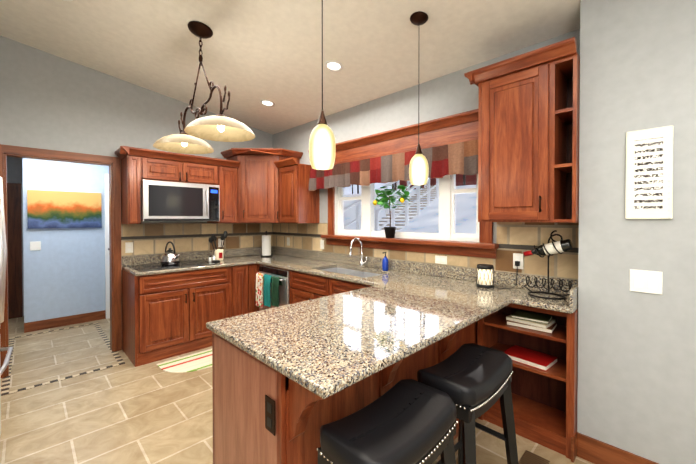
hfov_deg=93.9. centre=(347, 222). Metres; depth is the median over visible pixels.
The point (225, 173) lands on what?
upper cabinet
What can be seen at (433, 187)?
backdrop
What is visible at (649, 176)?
coffee sign
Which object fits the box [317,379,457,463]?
stool
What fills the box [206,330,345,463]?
base cabinet
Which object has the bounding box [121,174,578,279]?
tile backsplash
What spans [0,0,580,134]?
ceiling
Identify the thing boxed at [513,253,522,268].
electrical outlet
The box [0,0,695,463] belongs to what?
wall
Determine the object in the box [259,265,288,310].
dishwasher
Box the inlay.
[1,322,125,395]
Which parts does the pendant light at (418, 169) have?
lamp shade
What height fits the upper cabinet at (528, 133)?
1.002 m
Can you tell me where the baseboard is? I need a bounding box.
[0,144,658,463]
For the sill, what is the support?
attached to the wall at (636, 372)
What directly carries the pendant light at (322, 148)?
hanging from the ceiling
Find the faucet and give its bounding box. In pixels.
[349,238,366,266]
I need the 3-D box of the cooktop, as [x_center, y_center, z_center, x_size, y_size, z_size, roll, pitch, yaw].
[-1.952,0.472,3.636,0.759,0.010,0.510,-1,1,-45]
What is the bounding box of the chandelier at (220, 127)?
[153,21,254,153]
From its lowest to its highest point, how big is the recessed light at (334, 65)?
0.027 m
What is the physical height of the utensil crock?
0.366 m
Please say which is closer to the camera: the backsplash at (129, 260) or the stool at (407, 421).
the stool at (407, 421)
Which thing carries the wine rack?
on the countertop
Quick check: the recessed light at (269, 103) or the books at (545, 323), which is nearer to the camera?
the books at (545, 323)
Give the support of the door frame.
attached to the wall at (63, 272)
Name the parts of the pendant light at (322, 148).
lamp shade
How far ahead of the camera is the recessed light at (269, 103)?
3.78 m
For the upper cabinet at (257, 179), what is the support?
attached to the wall at (636, 372)
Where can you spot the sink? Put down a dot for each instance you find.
(352, 271)
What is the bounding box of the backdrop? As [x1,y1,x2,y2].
[344,174,476,241]
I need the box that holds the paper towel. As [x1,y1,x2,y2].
[261,231,271,256]
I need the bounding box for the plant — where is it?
[373,185,409,237]
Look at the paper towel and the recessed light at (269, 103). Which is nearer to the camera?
the recessed light at (269, 103)
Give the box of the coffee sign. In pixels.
[625,125,673,218]
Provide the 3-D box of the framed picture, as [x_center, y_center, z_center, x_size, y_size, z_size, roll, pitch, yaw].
[-3.779,-0.170,4.362,0.750,0.490,0.029,-1,1,-45]
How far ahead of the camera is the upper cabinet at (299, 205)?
3.96 m
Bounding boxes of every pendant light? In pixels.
[309,0,335,169]
[409,11,428,184]
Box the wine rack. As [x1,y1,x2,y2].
[523,230,572,299]
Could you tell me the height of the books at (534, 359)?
0.032 m
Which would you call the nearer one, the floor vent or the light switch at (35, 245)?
the floor vent
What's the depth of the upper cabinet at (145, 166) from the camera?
3.50 m
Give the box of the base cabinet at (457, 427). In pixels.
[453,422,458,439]
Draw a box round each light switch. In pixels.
[30,241,40,250]
[630,269,662,294]
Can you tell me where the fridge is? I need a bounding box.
[0,177,12,434]
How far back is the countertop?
1.97 m
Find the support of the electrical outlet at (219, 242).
attached to the tile backsplash at (156, 238)
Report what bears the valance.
attached to the wall at (636, 372)
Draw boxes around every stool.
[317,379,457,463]
[417,343,517,463]
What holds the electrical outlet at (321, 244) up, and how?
attached to the tile backsplash at (156, 238)
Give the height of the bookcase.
0.880 m
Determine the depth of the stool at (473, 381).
1.49 m
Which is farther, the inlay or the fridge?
the inlay
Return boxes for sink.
[322,267,381,277]
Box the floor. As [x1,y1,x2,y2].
[0,316,593,463]
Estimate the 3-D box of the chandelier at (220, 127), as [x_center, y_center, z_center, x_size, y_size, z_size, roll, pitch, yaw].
[-1.156,-1.082,2.551,0.491,0.898,1.160,-1,1,-45]
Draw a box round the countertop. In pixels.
[122,254,577,425]
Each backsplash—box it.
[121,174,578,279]
[122,246,273,265]
[274,247,577,305]
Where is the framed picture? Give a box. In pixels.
[27,190,101,228]
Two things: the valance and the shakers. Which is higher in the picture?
the valance
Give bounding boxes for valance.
[308,109,477,190]
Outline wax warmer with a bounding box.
[476,261,519,288]
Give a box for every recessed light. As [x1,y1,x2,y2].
[260,100,274,106]
[324,60,342,71]
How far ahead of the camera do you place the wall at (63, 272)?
4.37 m
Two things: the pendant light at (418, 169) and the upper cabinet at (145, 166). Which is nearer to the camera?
the pendant light at (418, 169)
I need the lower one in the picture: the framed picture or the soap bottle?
the soap bottle
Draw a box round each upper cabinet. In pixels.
[130,153,189,184]
[190,161,217,184]
[207,165,233,222]
[222,148,302,222]
[278,161,319,222]
[474,53,569,221]
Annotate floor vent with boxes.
[518,450,549,463]
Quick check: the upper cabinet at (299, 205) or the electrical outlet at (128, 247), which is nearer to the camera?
the electrical outlet at (128, 247)
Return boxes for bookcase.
[477,304,577,458]
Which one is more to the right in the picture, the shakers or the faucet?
the faucet
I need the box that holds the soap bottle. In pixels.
[382,252,387,270]
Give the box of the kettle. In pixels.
[160,241,179,264]
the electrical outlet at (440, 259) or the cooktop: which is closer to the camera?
the electrical outlet at (440, 259)
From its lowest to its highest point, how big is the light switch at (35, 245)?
0.115 m
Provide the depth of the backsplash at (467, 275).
2.87 m
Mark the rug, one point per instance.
(196, 361)
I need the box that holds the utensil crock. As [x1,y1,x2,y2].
[209,231,227,260]
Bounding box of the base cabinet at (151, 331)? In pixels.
[122,278,205,366]
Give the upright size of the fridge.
1.790 m
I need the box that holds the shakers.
[209,255,219,262]
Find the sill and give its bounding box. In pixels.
[321,187,498,258]
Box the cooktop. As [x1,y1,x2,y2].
[130,258,217,269]
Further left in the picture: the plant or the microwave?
the microwave
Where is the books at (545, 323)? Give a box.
[506,310,556,333]
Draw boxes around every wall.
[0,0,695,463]
[7,157,108,322]
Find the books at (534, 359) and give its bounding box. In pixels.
[503,345,557,370]
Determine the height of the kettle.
0.258 m
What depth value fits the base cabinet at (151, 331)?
3.29 m
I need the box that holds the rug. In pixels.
[156,349,211,372]
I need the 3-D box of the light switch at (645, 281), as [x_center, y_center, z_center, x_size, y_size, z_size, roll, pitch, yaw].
[1.596,0.317,1.742,0.009,0.120,0.130,-1,1,-45]
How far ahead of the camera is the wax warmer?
2.43 m
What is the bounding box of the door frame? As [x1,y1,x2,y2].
[7,174,109,318]
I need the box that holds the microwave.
[141,180,219,221]
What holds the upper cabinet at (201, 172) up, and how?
attached to the wall at (636, 372)
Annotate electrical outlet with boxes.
[125,242,132,252]
[218,239,223,246]
[320,240,323,248]
[435,255,446,263]
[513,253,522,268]
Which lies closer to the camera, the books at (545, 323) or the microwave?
the books at (545, 323)
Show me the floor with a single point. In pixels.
(128, 412)

